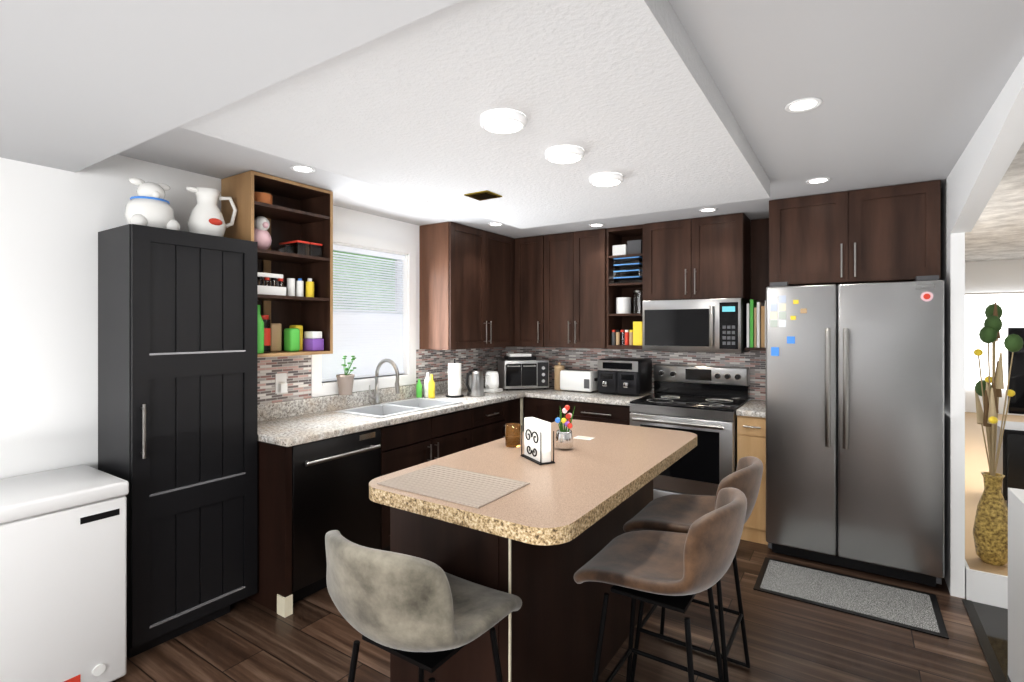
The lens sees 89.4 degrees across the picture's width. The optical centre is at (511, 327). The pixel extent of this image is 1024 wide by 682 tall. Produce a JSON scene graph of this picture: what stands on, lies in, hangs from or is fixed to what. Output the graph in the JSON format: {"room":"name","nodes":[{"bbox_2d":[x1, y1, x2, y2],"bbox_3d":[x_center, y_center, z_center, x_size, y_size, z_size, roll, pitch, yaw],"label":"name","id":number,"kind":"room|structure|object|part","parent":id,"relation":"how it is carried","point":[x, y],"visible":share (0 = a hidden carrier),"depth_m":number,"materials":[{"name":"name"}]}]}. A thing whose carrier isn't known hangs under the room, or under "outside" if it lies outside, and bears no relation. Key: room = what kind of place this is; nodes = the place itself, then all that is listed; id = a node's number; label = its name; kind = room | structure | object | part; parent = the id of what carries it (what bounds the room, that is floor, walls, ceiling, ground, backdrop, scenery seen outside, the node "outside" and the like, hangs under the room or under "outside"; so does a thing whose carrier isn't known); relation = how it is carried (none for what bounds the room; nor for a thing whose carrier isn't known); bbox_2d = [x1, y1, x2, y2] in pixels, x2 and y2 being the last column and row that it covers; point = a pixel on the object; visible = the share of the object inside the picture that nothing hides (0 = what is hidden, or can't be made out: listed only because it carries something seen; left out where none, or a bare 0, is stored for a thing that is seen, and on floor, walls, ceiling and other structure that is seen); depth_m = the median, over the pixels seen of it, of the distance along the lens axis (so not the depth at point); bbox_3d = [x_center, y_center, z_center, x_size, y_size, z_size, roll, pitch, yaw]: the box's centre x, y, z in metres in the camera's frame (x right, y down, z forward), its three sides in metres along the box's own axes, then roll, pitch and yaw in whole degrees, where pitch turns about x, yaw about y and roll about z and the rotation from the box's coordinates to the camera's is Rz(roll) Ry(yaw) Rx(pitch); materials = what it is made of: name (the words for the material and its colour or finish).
{"room":"kitchen","nodes":[
{"label":"kitchen","id":0,"kind":"room"},
{"bbox_2d":[0,154,505,478],"bbox_3d":[-2.064,0.130,2.511,0.130,2.700,7.320,0,0,33],"label":"wall","id":1,"kind":"structure","parent":0,"point":[54,222],"depth_m":2.40,"materials":[{"name":"white paint"}]},
{"bbox_2d":[221,170,332,356],"bbox_3d":[-1.400,-0.346,3.115,0.308,1.018,0.530,0,0,33],"label":"open shelf unit","id":2,"kind":"object","parent":1,"relation":"attached to","point":[293,211],"depth_m":3.18,"materials":[{"name":"brown wood"}]},
{"bbox_3d":[-1.377,-0.315,3.097,0.220,0.915,0.465,0,0,33],"label":"shelf items","id":3,"kind":"part","parent":2,"relation":"part of"},
{"bbox_2d":[275,373,286,393],"bbox_3d":[-1.454,0.352,3.280,0.040,0.125,0.075,0,0,33],"label":"electrical outlet","id":4,"kind":"object","parent":1,"relation":"attached to","point":[280,382],"visible":0.98,"depth_m":3.27,"materials":[{"name":"white plastic"}]},
{"bbox_2d":[311,230,415,396],"bbox_3d":[-1.119,-0.106,3.918,0.149,1.147,0.990,0,0,33],"label":"window","id":5,"kind":"structure","parent":1,"relation":"attached to","point":[320,388],"depth_m":4.07,"materials":[{"name":"white"}]},
{"bbox_2d":[322,244,404,381],"bbox_3d":[-1.119,-0.108,3.918,0.049,0.966,0.812,0,0,33],"label":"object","id":6,"kind":"structure","parent":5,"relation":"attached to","point":[369,340],"depth_m":3.93,"materials":[{"name":"white"}]},
{"bbox_2d":[420,222,514,349],"bbox_3d":[-0.356,-0.339,4.657,0.373,1.037,0.970,0,0,33],"label":"upper cabinet","id":7,"kind":"object","parent":1,"relation":"attached to","point":[467,287],"visible":0.98,"depth_m":4.35,"materials":[{"name":"brown wood"}]},
{"bbox_2d":[336,356,355,394],"bbox_3d":[-1.159,0.331,3.617,0.136,0.275,0.126,0,0,33],"label":"potted plant","id":8,"kind":"object","parent":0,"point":[345,381],"depth_m":3.58,"materials":[{"name":"brown"}]},
{"bbox_2d":[0,0,1023,261],"bbox_3d":[2.194,-0.915,3.345,6.320,0.370,13.400,0,0,33],"label":"ceiling","id":9,"kind":"structure","parent":0,"point":[670,110],"depth_m":1.76,"materials":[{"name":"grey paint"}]},
{"bbox_2d":[290,165,314,172],"bbox_3d":[-1.129,-0.857,2.793,0.127,0.006,0.127,0,0,-6],"label":"recessed light","id":10,"kind":"object","parent":9,"relation":"in","point":[298,168],"depth_m":2.78,"materials":[{"name":"white ceramic"}]},
{"bbox_2d":[488,222,502,225],"bbox_3d":[-0.135,-0.857,4.282,0.127,0.006,0.127,0,0,24],"label":"recessed light","id":11,"kind":"object","parent":9,"relation":"in","point":[494,223],"depth_m":4.28,"materials":[{"name":"white ceramic"}]},
{"bbox_2d":[480,109,526,133],"bbox_3d":[-0.032,-0.744,1.877,0.171,0.030,0.171,0,0,-12],"label":"recessed light","id":12,"kind":"object","parent":9,"relation":"in","point":[502,121],"depth_m":1.84,"materials":[{"name":"white ceramic"}]},
{"bbox_2d":[545,145,584,163],"bbox_3d":[0.227,-0.744,2.234,0.171,0.030,0.171,0,0,-12],"label":"recessed light","id":13,"kind":"object","parent":9,"relation":"in","point":[563,154],"depth_m":2.19,"materials":[{"name":"white ceramic"}]},
{"bbox_2d":[589,223,603,226],"bbox_3d":[0.708,-0.857,4.325,0.127,0.006,0.127,0,0,-6],"label":"recessed light","id":14,"kind":"object","parent":9,"relation":"in","point":[597,224],"depth_m":4.33,"materials":[{"name":"white ceramic"}]},
{"bbox_2d":[589,172,623,186],"bbox_3d":[0.475,-0.744,2.610,0.171,0.030,0.171,0,0,-12],"label":"recessed light","id":15,"kind":"object","parent":9,"relation":"in","point":[608,179],"depth_m":2.57,"materials":[{"name":"white ceramic"}]},
{"bbox_2d":[699,208,717,211],"bbox_3d":[1.429,-0.857,3.765,0.127,0.006,0.127,0,0,9],"label":"recessed light","id":16,"kind":"object","parent":9,"relation":"in","point":[704,209],"depth_m":3.75,"materials":[{"name":"white ceramic"}]},
{"bbox_2d":[785,97,822,112],"bbox_3d":[1.121,-0.857,1.992,0.127,0.006,0.127,0,0,9],"label":"recessed light","id":17,"kind":"object","parent":9,"relation":"in","point":[803,104],"depth_m":1.98,"materials":[{"name":"white ceramic"}]},
{"bbox_2d":[806,177,830,183],"bbox_3d":[1.785,-0.857,3.016,0.127,0.006,0.127,0,0,24],"label":"recessed light","id":18,"kind":"object","parent":9,"relation":"in","point":[822,179],"depth_m":3.01,"materials":[{"name":"white ceramic"}]},
{"bbox_2d":[114,539,994,681],"bbox_3d":[2.194,1.530,3.345,6.320,0.100,13.400,0,0,33],"label":"floor","id":19,"kind":"structure","parent":0,"point":[313,637],"depth_m":2.40,"materials":[{"name":"brown wood"}]},
{"bbox_2d":[0,464,128,681],"bbox_3d":[-2.024,1.060,1.972,0.490,0.840,0.793,0,0,33],"label":"chest freezer","id":20,"kind":"object","parent":19,"relation":"on","point":[63,574],"visible":1,"depth_m":2.01,"materials":[{"name":"white metal"}]},
{"bbox_2d":[98,224,256,657],"bbox_3d":[-1.659,0.510,2.615,0.411,1.940,0.580,0,0,33],"label":"pantry cabinet","id":21,"kind":"object","parent":19,"relation":"on","point":[177,380],"visible":1,"depth_m":2.46,"materials":[{"name":"black wood"}]},
{"bbox_2d":[125,178,179,230],"bbox_3d":[-1.757,-0.588,2.512,0.200,0.253,0.210,0,0,33],"label":"rabbit","id":22,"kind":"object","parent":21,"relation":"on","point":[148,205],"visible":0.79,"depth_m":2.45},
{"bbox_2d":[186,186,236,236],"bbox_3d":[-1.600,-0.597,2.766,0.184,0.270,0.265,0,0,33],"label":"pitcher","id":23,"kind":"object","parent":21,"relation":"on","point":[206,217],"visible":0.9,"depth_m":2.69,"materials":[{"name":"white ceramic"}]},
{"bbox_2d":[292,428,380,602],"bbox_3d":[-1.198,1.048,3.083,0.646,0.864,0.603,0,0,33],"label":"dishwasher","id":24,"kind":"object","parent":19,"relation":"on","point":[333,477],"visible":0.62,"depth_m":2.87,"materials":[{"name":"black plastic"}]},
{"bbox_2d":[325,530,521,681],"bbox_3d":[-0.254,1.004,1.467,0.462,0.944,0.516,0,0,33],"label":"stool","id":25,"kind":"object","parent":19,"relation":"on","point":[422,614],"visible":1,"depth_m":1.25,"materials":[{"name":"grey leather"}]},
{"bbox_2d":[407,401,506,467],"bbox_3d":[-0.446,1.047,4.287,0.604,0.866,0.527,0,0,33],"label":"base cabinet","id":26,"kind":"object","parent":19,"relation":"on","point":[409,444],"depth_m":3.78,"materials":[{"name":"brown wood"}]},
{"bbox_2d":[257,375,553,446],"bbox_3d":[-0.603,0.540,4.024,0.638,0.140,2.919,0,0,33],"label":"countertop","id":27,"kind":"structure","parent":26,"relation":"on","point":[290,423],"depth_m":3.34,"materials":[{"name":"stone"}]},
{"bbox_2d":[369,359,399,403],"bbox_3d":[-0.940,0.398,3.782,0.271,0.343,0.120,0,0,33],"label":"faucet","id":28,"kind":"object","parent":27,"relation":"on","point":[376,397],"visible":1,"depth_m":3.82,"materials":[{"name":"silver metal"}]},
{"bbox_2d":[335,398,461,427],"bbox_3d":[-0.788,0.655,3.718,0.446,0.183,0.816,0,0,33],"label":"double sink","id":29,"kind":"object","parent":27,"relation":"in","point":[383,410],"visible":0.42,"depth_m":3.76,"materials":[{"name":"silver metal"}]},
{"bbox_2d":[416,379,421,397],"bbox_3d":[-0.756,0.493,4.212,0.048,0.150,0.047,0,0,33],"label":"soap bottle","id":30,"kind":"object","parent":27,"relation":"on","point":[419,386],"depth_m":4.19,"materials":[{"name":"green plastic"}]},
{"bbox_2d":[423,372,434,397],"bbox_3d":[-0.682,0.468,4.266,0.088,0.200,0.216,0,0,-15],"label":"soap bottle","id":31,"kind":"object","parent":27,"relation":"on","point":[429,387],"depth_m":4.18,"materials":[{"name":"yellow"}]},
{"bbox_2d":[446,359,463,397],"bbox_3d":[-0.474,0.413,4.277,0.150,0.310,0.150,0,0,33],"label":"paper towel","id":32,"kind":"object","parent":27,"relation":"on","point":[454,379],"visible":1,"depth_m":4.23,"materials":[{"name":"white paper"}]},
{"bbox_2d":[466,368,483,395],"bbox_3d":[-0.322,0.456,4.326,0.144,0.225,0.195,0,0,33],"label":"kettle","id":33,"kind":"object","parent":27,"relation":"on","point":[474,382],"visible":1,"depth_m":4.29,"materials":[{"name":"silver metal"}]},
{"bbox_2d":[484,371,502,392],"bbox_3d":[-0.183,0.477,4.572,0.140,0.182,0.167,0,0,33],"label":"coffee maker","id":34,"kind":"object","parent":27,"relation":"on","point":[491,381],"visible":0.94,"depth_m":4.53,"materials":[{"name":"white plastic"}]},
{"bbox_2d":[498,353,548,389],"bbox_3d":[0.104,0.406,4.876,0.420,0.325,0.370,0,0,-12],"label":"toaster oven","id":35,"kind":"object","parent":27,"relation":"on","point":[522,371],"visible":0.98,"depth_m":4.72,"materials":[{"name":"silver metal"}]},
{"bbox_2d":[507,398,522,431],"bbox_3d":[-0.235,1.047,4.607,0.604,0.866,0.357,0,0,33],"label":"base cabinet","id":36,"kind":"object","parent":19,"relation":"on","point":[515,406],"depth_m":4.49,"materials":[{"name":"brown wood"}]},
{"bbox_2d":[390,479,652,681],"bbox_3d":[0.157,1.040,2.349,0.536,0.880,1.405,0,0,33],"label":"kitchen island","id":37,"kind":"object","parent":19,"relation":"on","point":[548,631],"visible":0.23,"depth_m":1.82,"materials":[{"name":"brown wood"}]},
{"bbox_2d":[369,419,696,544],"bbox_3d":[0.222,0.574,2.262,0.800,0.048,1.580,0,0,33],"label":"island countertop","id":38,"kind":"structure","parent":37,"relation":"on","point":[580,486],"depth_m":1.89,"materials":[{"name":"laminate"}]},
{"bbox_2d":[377,464,529,507],"bbox_3d":[-0.205,0.547,1.818,0.445,0.004,0.300,0,0,33],"label":"placemat","id":39,"kind":"object","parent":38,"relation":"on","point":[466,488],"visible":1,"depth_m":1.80,"materials":[{"name":"beige fabric"}]},
{"bbox_2d":[505,423,520,446],"bbox_3d":[0.004,0.499,2.405,0.072,0.100,0.072,0,0,33],"label":"candle","id":40,"kind":"object","parent":38,"relation":"on","point":[512,434],"visible":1,"depth_m":2.38,"materials":[{"name":"brown glass"}]},
{"bbox_2d":[520,417,554,464],"bbox_3d":[0.106,0.467,2.158,0.070,0.165,0.170,0,0,-27],"label":"napkin holder","id":41,"kind":"object","parent":38,"relation":"on","point":[537,440],"visible":1,"depth_m":2.11,"materials":[{"name":"black metal"}]},
{"bbox_2d":[555,405,574,449],"bbox_3d":[0.242,0.449,2.347,0.093,0.199,0.090,0,0,33],"label":"vase","id":42,"kind":"object","parent":38,"relation":"on","point":[564,439],"visible":1,"depth_m":2.33,"materials":[{"name":"clear glass"}]},
{"bbox_2d":[574,436,593,439],"bbox_3d":[0.357,0.547,2.567,0.090,0.004,0.060,0,0,33],"label":"paper","id":43,"kind":"object","parent":38,"relation":"on","point":[583,438],"depth_m":2.56,"materials":[{"name":"white paper"}]},
{"bbox_2d":[524,397,630,424],"bbox_3d":[0.671,1.047,4.547,1.009,0.866,0.643,0,0,33],"label":"base cabinet","id":44,"kind":"object","parent":19,"relation":"on","point":[548,410],"visible":0.27,"depth_m":4.29,"materials":[{"name":"brown wood"}]},
{"bbox_2d":[525,387,653,405],"bbox_3d":[0.702,0.590,4.529,0.939,0.040,0.639,0,0,33],"label":"countertop","id":45,"kind":"structure","parent":44,"relation":"on","point":[548,393],"depth_m":4.35,"materials":[{"name":"stone"}]},
{"bbox_2d":[554,362,563,389],"bbox_3d":[0.434,0.443,4.745,0.096,0.250,0.096,0,0,33],"label":"canister","id":46,"kind":"object","parent":45,"relation":"on","point":[558,368],"visible":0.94,"depth_m":4.71,"materials":[{"name":"beige"}]},
{"bbox_2d":[560,369,597,391],"bbox_3d":[0.607,0.474,4.629,0.327,0.187,0.173,0,0,33],"label":"toaster","id":47,"kind":"object","parent":45,"relation":"on","point":[579,380],"visible":0.92,"depth_m":4.56,"materials":[{"name":"white plastic"}]},
{"bbox_2d":[598,357,651,395],"bbox_3d":[0.962,0.415,4.456,0.380,0.295,0.402,0,0,33],"label":"air fryer","id":48,"kind":"object","parent":45,"relation":"on","point":[625,376],"visible":1,"depth_m":4.34,"materials":[{"name":"grey plastic"}]},
{"bbox_2d":[573,487,746,681],"bbox_3d":[0.511,1.004,1.747,0.516,0.944,0.462,0,0,33],"label":"stool","id":49,"kind":"object","parent":19,"relation":"on","point":[676,571],"visible":1,"depth_m":1.65,"materials":[{"name":"brown leather"}]},
{"bbox_3d":[0.509,0.702,1.748,0.533,0.348,0.482,0,0,33],"label":"seat","id":50,"kind":"part","parent":49,"relation":"part of","materials":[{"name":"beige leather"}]},
{"bbox_2d":[630,364,749,499],"bbox_3d":[1.375,0.897,4.011,0.746,1.165,0.748,0,0,33],"label":"range","id":51,"kind":"object","parent":19,"relation":"on","point":[707,464],"visible":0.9,"depth_m":3.80,"materials":[{"name":"silver metal"}]},
{"bbox_2d":[623,456,762,681],"bbox_3d":[0.770,1.004,2.176,0.516,0.944,0.462,0,0,33],"label":"stool","id":52,"kind":"object","parent":19,"relation":"on","point":[680,513],"visible":0.67,"depth_m":2.12,"materials":[{"name":"brown leather"}]},
{"bbox_3d":[0.768,0.702,2.177,0.533,0.348,0.482,0,0,33],"label":"seat","id":53,"kind":"part","parent":52,"relation":"part of","materials":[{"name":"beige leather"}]},
{"bbox_2d":[737,416,767,544],"bbox_3d":[1.812,1.047,3.799,0.201,0.866,0.635,0,0,33],"label":"base cabinet","id":54,"kind":"object","parent":19,"relation":"on","point":[751,436],"visible":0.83,"depth_m":3.55,"materials":[{"name":"brown wood"}]},
{"bbox_2d":[736,399,765,417],"bbox_3d":[1.814,0.590,3.801,0.202,0.040,0.632,0,0,33],"label":"countertop","id":55,"kind":"structure","parent":54,"relation":"on","point":[753,408],"depth_m":3.61,"materials":[{"name":"stone"}]},
{"bbox_2d":[753,557,948,638],"bbox_3d":[1.851,1.475,2.888,0.850,0.008,0.480,0,0,33],"label":"area rug","id":56,"kind":"object","parent":19,"relation":"on","point":[911,609],"visible":1,"depth_m":2.84,"materials":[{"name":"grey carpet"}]},
{"bbox_2d":[766,275,943,586],"bbox_3d":[2.209,0.593,3.396,0.896,1.775,0.827,0,0,33],"label":"refrigerator","id":57,"kind":"object","parent":19,"relation":"on","point":[855,426],"visible":1,"depth_m":3.07,"materials":[{"name":"grey metal"}]},
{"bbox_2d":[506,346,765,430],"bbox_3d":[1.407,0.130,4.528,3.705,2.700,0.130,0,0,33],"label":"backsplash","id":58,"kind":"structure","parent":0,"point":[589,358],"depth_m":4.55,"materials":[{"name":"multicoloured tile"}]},
{"bbox_2d":[515,238,518,345],"bbox_3d":[0.003,-0.338,5.182,0.394,1.037,0.337,0,0,33],"label":"upper cabinet","id":59,"kind":"object","parent":58,"relation":"attached to","point":[517,239],"depth_m":4.95,"materials":[{"name":"brown wood"}]},
{"bbox_2d":[519,235,550,346],"bbox_3d":[0.278,-0.338,5.001,0.378,1.037,0.337,0,0,33],"label":"upper cabinet","id":60,"kind":"object","parent":58,"relation":"attached to","point":[534,252],"depth_m":4.85,"materials":[{"name":"brown wood"}]},
{"bbox_2d":[551,228,622,348],"bbox_3d":[0.623,-0.338,4.774,0.694,1.037,0.337,0,0,33],"label":"upper cabinet","id":61,"kind":"object","parent":58,"relation":"attached to","point":[568,291],"depth_m":4.58,"materials":[{"name":"brown wood"}]},
{"bbox_2d":[612,240,641,344],"bbox_3d":[1.032,-0.297,4.491,0.279,0.890,0.225,0,0,33],"label":"shelf items","id":62,"kind":"object","parent":61,"relation":"on","point":[627,269],"visible":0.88,"depth_m":4.40,"materials":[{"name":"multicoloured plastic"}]},
{"bbox_2d":[643,213,754,300],"bbox_3d":[1.498,-0.539,4.197,0.756,0.635,0.337,0,0,33],"label":"upper cabinet","id":63,"kind":"object","parent":58,"relation":"attached to","point":[713,257],"depth_m":4.04,"materials":[{"name":"brown wood"}]},
{"bbox_2d":[642,298,749,352],"bbox_3d":[1.469,-0.015,4.153,0.746,0.407,0.441,0,0,33],"label":"microwave","id":64,"kind":"object","parent":63,"relation":"attached to","point":[707,325],"visible":1,"depth_m":3.98,"materials":[{"name":"silver metal"}]},
{"bbox_2d":[747,299,765,347],"bbox_3d":[1.900,-0.032,3.946,0.163,0.360,0.260,0,0,33],"label":"books","id":65,"kind":"object","parent":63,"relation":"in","point":[756,323],"visible":0.75,"depth_m":3.87,"materials":[{"name":"multicoloured paper"}]},
{"bbox_2d":[767,180,940,286],"bbox_3d":[2.279,-0.571,3.502,0.900,0.572,0.636,0,0,33],"label":"upper cabinet","id":66,"kind":"object","parent":58,"relation":"attached to","point":[888,233],"depth_m":3.21,"materials":[{"name":"brown wood"}]},
{"bbox_2d":[939,56,1023,598],"bbox_3d":[0.907,0.130,0.480,0.085,2.700,7.200,0,0,33],"label":"wall","id":67,"kind":"structure","parent":0,"point":[977,173],"depth_m":2.83,"materials":[{"name":"white paint"}]},
{"bbox_2d":[962,412,1023,681],"bbox_3d":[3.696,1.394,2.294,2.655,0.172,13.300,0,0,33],"label":"wall","id":68,"kind":"structure","parent":0,"point":[985,601],"depth_m":2.78,"materials":[{"name":"white paint"}]},
{"bbox_2d":[973,303,1022,565],"bbox_3d":[2.695,0.583,2.893,0.192,1.446,0.392,0,0,33],"label":"vase","id":69,"kind":"object","parent":68,"relation":"on","point":[990,531],"visible":1,"depth_m":2.85,"materials":[{"name":"gold metal"}]},
{"bbox_2d":[989,328,1023,506],"bbox_3d":[4.169,0.653,3.552,1.250,1.306,0.480,0,0,33],"label":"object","id":70,"kind":"object","parent":68,"relation":"on","point":[1010,466],"visible":0.65,"depth_m":3.75,"materials":[{"name":"black"}]},
{"bbox_2d":[965,259,1023,415],"bbox_3d":[7.354,0.130,7.920,2.490,2.700,0.120,0,0,33],"label":"wall","id":71,"kind":"structure","parent":0,"point":[994,276],"depth_m":7.87,"materials":[{"name":"white paint"}]},
{"bbox_2d":[965,292,1023,389],"bbox_3d":[7.403,0.199,7.730,1.250,1.461,0.042,0,0,33],"label":"window","id":72,"kind":"structure","parent":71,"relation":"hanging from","point":[1011,304],"depth_m":7.87,"materials":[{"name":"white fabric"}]},
{"bbox_2d":[1008,488,1023,681],"bbox_3d":[1.684,1.080,1.465,0.100,0.800,1.700,0,0,33],"label":"wall","id":73,"kind":"structure","parent":0,"point":[1015,585],"depth_m":2.10,"materials":[{"name":"white paint"}]}
]}

